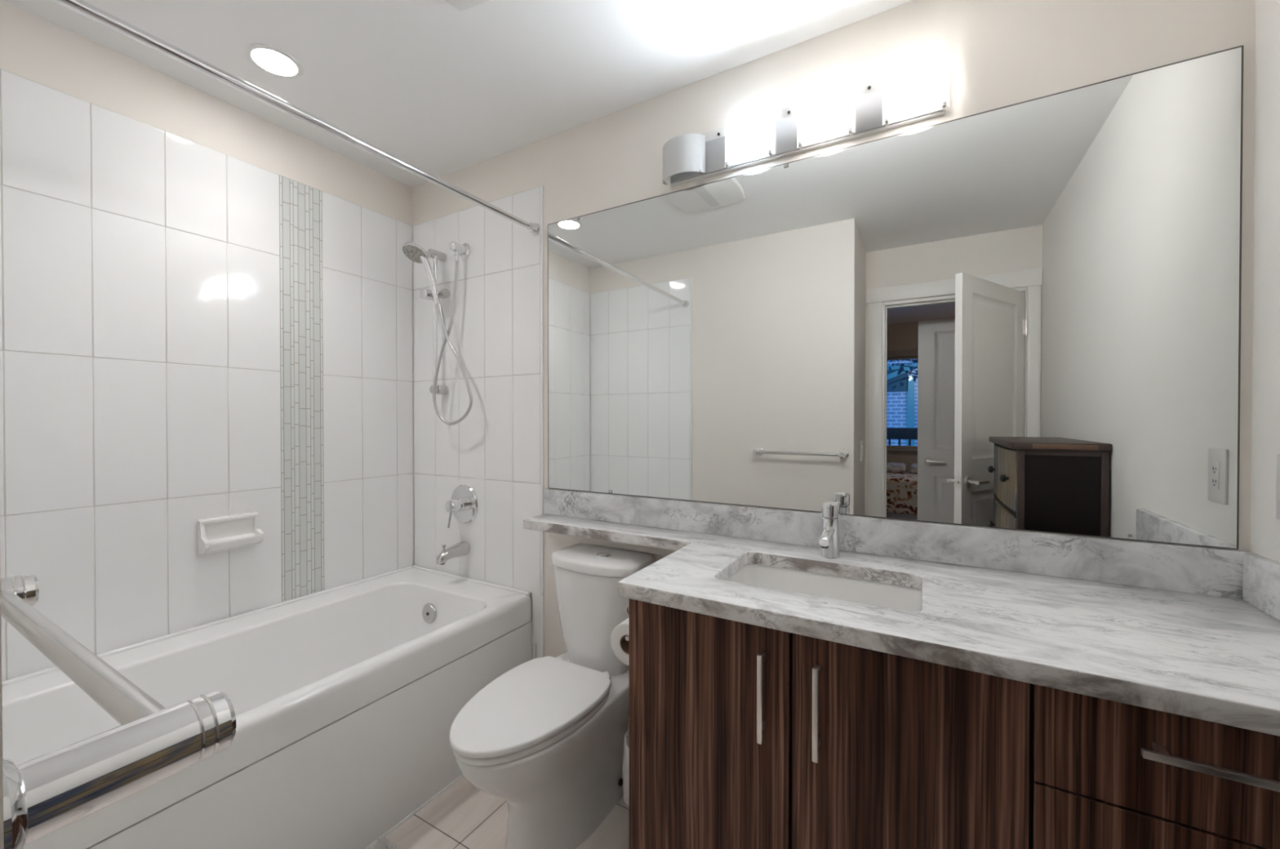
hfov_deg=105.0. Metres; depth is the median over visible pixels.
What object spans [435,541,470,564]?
tub spout
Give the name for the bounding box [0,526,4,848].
wall
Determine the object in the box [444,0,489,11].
exhaust fan
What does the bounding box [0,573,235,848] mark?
towel bar
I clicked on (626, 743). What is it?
waste bin
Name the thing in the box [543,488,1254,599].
backsplash
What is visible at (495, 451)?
wall tile
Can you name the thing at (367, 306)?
tiled wall
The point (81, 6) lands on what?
curtain rod
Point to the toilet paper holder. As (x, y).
(628, 605)
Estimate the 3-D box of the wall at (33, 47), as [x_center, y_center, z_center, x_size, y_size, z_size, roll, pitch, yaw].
[-1.611,0.039,1.816,0.108,2.480,1.656,0,1,30]
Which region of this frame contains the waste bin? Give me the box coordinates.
[622,729,629,804]
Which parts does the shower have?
handle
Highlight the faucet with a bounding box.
[818,501,840,559]
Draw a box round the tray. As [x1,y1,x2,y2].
[205,532,261,553]
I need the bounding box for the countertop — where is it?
[523,488,1279,736]
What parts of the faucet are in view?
spout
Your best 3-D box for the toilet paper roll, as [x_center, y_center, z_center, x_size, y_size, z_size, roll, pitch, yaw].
[-0.007,0.590,1.360,0.114,0.114,0.100,0,1,30]
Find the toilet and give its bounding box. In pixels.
[448,543,654,848]
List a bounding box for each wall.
[0,0,413,601]
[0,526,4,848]
[321,191,413,590]
[412,0,1255,731]
[1249,0,1279,563]
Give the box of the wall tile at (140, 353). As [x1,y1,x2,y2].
[0,68,281,680]
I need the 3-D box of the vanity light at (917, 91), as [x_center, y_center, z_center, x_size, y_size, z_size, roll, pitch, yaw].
[0.453,-0.927,1.531,0.868,0.148,0.074,0,1,30]
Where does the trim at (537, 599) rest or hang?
attached to the wall at (1001, 53)
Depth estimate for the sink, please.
1.34 m
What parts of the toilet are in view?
seat lid, bowl, tank, tank lid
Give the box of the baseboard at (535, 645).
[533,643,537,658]
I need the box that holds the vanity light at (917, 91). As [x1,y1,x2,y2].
[662,56,950,186]
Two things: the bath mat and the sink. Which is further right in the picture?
the sink
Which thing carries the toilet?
on the floor
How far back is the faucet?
1.38 m
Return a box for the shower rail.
[420,248,450,395]
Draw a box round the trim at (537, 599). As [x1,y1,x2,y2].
[532,185,543,659]
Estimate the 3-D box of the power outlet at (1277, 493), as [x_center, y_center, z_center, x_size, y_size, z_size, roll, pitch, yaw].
[1.260,0.125,0.953,0.009,0.131,0.082,0,1,30]
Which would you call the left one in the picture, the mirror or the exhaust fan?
the exhaust fan
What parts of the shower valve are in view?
lever, valve knob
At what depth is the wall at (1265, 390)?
1.03 m
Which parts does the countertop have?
support rail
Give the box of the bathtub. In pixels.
[2,564,532,848]
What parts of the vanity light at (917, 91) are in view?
lamp shade, lamp shade, lamp shade, lamp shade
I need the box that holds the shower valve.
[444,484,478,528]
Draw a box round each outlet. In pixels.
[448,241,470,262]
[1275,453,1279,519]
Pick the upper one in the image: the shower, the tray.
the shower
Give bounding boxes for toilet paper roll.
[610,617,629,666]
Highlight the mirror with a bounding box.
[547,45,1244,550]
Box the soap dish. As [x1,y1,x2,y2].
[197,511,264,555]
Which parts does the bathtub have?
overflow plate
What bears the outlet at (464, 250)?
attached to the wall tile at (495, 451)
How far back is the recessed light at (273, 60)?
1.62 m
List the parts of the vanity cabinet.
door, handle, handle, door, drawer, drawer, handle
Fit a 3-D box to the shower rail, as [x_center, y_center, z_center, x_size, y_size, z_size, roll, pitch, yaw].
[-0.950,-0.484,2.315,0.125,0.682,0.112,0,1,30]
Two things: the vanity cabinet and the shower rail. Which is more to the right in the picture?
the vanity cabinet
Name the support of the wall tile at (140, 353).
attached to the wall at (33, 47)
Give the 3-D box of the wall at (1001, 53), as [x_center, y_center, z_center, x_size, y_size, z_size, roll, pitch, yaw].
[0.114,0.039,1.835,3.078,2.480,0.100,0,1,30]
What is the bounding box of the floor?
[371,776,629,848]
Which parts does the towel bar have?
post, post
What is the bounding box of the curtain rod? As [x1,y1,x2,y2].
[53,0,540,235]
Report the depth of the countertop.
1.07 m
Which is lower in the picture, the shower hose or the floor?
the floor
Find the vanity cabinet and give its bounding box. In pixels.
[629,598,1279,848]
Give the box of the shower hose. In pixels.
[432,261,472,425]
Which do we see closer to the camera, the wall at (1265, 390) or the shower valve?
the wall at (1265, 390)
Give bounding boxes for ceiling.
[3,0,913,186]
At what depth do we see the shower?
2.24 m
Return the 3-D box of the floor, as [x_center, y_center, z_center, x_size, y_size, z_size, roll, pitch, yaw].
[-0.463,1.317,0.836,3.070,0.060,2.413,0,1,30]
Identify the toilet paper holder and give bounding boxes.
[626,604,629,615]
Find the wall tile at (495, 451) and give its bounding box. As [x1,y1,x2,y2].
[413,186,541,594]
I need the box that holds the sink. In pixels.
[725,564,921,611]
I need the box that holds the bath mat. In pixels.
[362,834,402,848]
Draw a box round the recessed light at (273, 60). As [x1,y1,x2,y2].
[244,43,303,79]
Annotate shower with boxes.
[401,242,440,305]
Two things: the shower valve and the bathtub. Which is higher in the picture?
the shower valve
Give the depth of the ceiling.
1.59 m
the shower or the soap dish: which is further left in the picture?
the soap dish
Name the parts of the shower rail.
rail, knob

